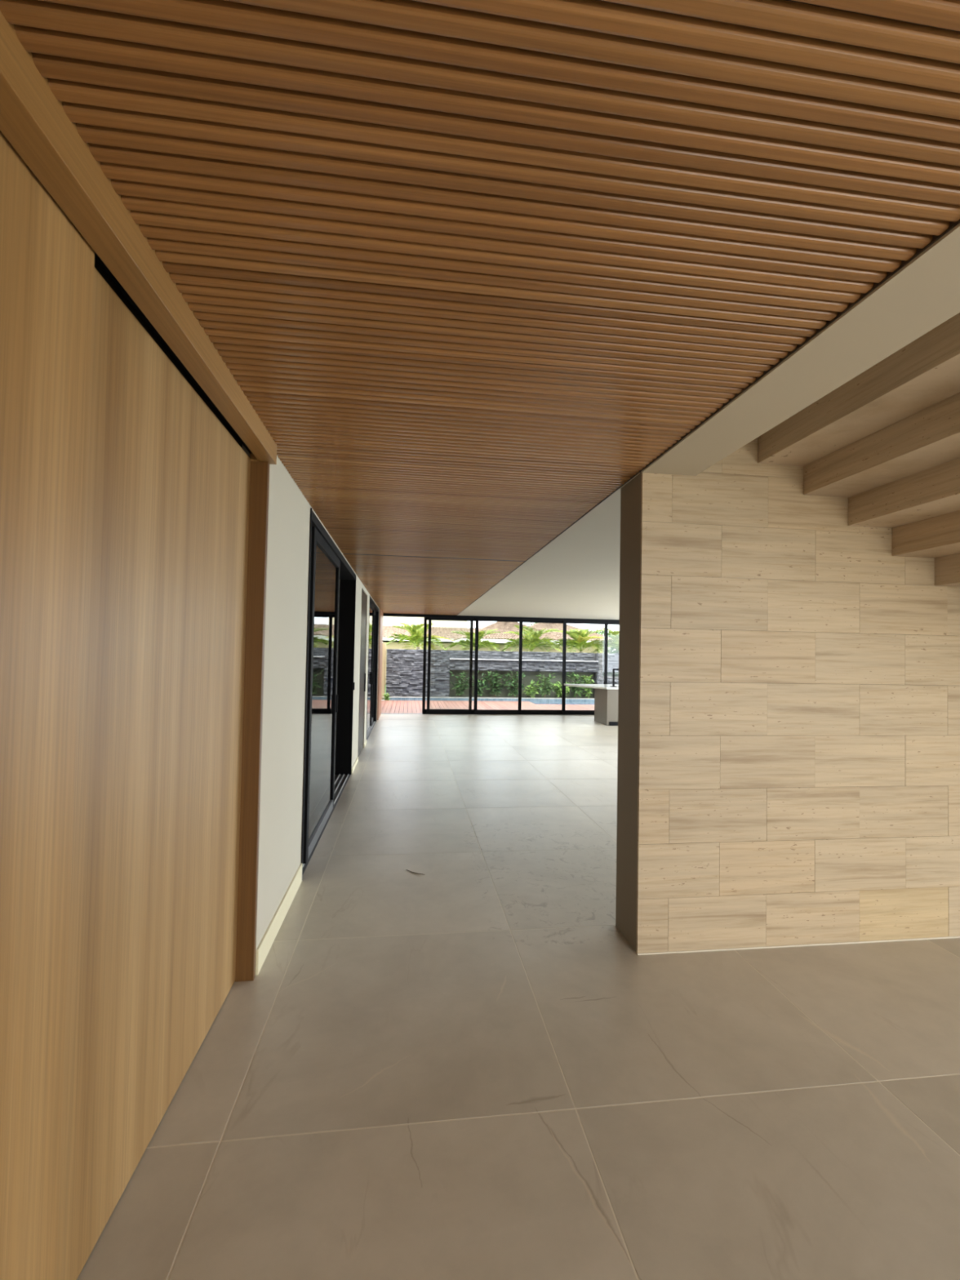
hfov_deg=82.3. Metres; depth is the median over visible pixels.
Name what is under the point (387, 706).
deck boards
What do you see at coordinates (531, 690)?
plant
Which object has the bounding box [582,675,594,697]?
plant
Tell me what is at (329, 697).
door
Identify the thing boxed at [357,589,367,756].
door
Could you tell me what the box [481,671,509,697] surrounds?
plant
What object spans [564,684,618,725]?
kitchen island
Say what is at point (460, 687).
plant
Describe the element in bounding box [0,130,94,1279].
wall
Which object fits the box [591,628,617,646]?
tree
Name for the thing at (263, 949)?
baseboard
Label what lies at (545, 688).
plant
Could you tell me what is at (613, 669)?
faucet
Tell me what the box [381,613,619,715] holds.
window
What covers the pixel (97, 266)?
track
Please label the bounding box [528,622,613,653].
house
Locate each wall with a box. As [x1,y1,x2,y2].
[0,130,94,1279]
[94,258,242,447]
[241,444,379,961]
[381,643,386,699]
[385,648,618,698]
[615,436,959,953]
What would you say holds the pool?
in the ground
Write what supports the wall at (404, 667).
on the ground
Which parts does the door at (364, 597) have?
handle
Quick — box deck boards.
[381,700,594,713]
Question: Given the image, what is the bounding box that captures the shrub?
[382,692,389,700]
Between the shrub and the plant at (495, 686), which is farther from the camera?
the plant at (495, 686)
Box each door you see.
[56,251,253,1279]
[301,507,355,879]
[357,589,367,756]
[366,595,378,740]
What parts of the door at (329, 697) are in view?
rail, pane, track rail, sill, handle, track rail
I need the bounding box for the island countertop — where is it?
[564,684,618,688]
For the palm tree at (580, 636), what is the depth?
22.71 m
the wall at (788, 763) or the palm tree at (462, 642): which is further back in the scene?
the palm tree at (462, 642)
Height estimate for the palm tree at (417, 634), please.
3.354 m
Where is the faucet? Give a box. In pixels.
[609,668,618,686]
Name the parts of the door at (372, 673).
rail, pane, sill, pane, handle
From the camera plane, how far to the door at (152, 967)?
1.69 m
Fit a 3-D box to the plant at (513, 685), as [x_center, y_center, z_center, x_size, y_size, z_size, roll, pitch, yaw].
[1.286,1.612,20.588,0.866,1.072,0.442,1,-2,-7]
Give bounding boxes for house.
[382,616,481,684]
[453,622,568,652]
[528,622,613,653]
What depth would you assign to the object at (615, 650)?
31.43 m
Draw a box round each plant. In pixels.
[450,671,469,696]
[471,671,488,696]
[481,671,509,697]
[503,670,525,697]
[522,680,541,697]
[533,672,555,697]
[551,680,570,697]
[566,671,588,697]
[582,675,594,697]
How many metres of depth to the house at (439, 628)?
38.52 m
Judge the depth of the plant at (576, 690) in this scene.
20.94 m
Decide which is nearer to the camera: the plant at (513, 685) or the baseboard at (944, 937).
the baseboard at (944, 937)
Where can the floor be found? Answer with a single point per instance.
(465, 1068)
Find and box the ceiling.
[0,0,959,619]
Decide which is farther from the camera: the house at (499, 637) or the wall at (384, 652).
the house at (499, 637)
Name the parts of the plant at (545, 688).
stem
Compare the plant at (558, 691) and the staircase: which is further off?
the plant at (558, 691)
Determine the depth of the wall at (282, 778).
3.20 m
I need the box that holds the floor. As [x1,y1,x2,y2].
[76,714,959,1279]
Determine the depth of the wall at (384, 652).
20.00 m
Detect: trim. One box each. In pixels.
[0,10,276,464]
[234,461,269,982]
[377,608,383,719]
[457,219,959,614]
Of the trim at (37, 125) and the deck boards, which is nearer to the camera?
the trim at (37, 125)
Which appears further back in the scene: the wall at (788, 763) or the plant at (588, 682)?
the plant at (588, 682)
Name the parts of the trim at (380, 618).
panel, panel, panel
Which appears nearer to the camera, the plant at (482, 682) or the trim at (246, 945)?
the trim at (246, 945)
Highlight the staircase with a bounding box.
[758,312,959,586]
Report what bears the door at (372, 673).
in the wall at (282, 778)
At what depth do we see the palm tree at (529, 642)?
22.43 m
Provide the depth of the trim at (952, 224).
1.76 m
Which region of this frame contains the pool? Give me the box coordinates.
[381,696,594,711]
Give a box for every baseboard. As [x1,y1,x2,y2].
[255,739,366,975]
[637,936,959,955]
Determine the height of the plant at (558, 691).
0.659 m
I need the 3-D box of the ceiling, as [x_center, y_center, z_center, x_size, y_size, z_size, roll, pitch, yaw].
[0.727,-0.948,6.244,13.400,0.212,17.350,1,-2,-7]
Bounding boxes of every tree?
[386,622,453,649]
[443,628,501,651]
[501,625,562,652]
[546,626,614,653]
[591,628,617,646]
[593,626,618,653]
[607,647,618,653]
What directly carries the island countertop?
on the kitchen island
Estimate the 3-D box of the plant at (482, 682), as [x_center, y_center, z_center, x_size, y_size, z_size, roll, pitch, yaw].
[-0.006,1.625,20.416,0.702,0.987,0.491,1,-2,-7]
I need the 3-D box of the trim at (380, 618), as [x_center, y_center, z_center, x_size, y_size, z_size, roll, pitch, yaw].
[-2.497,0.597,13.692,0.050,2.630,1.380,1,-2,-7]
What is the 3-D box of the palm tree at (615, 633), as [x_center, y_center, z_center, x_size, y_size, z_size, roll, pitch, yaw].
[5.940,1.129,23.392,2.811,3.400,2.894,1,-2,-7]

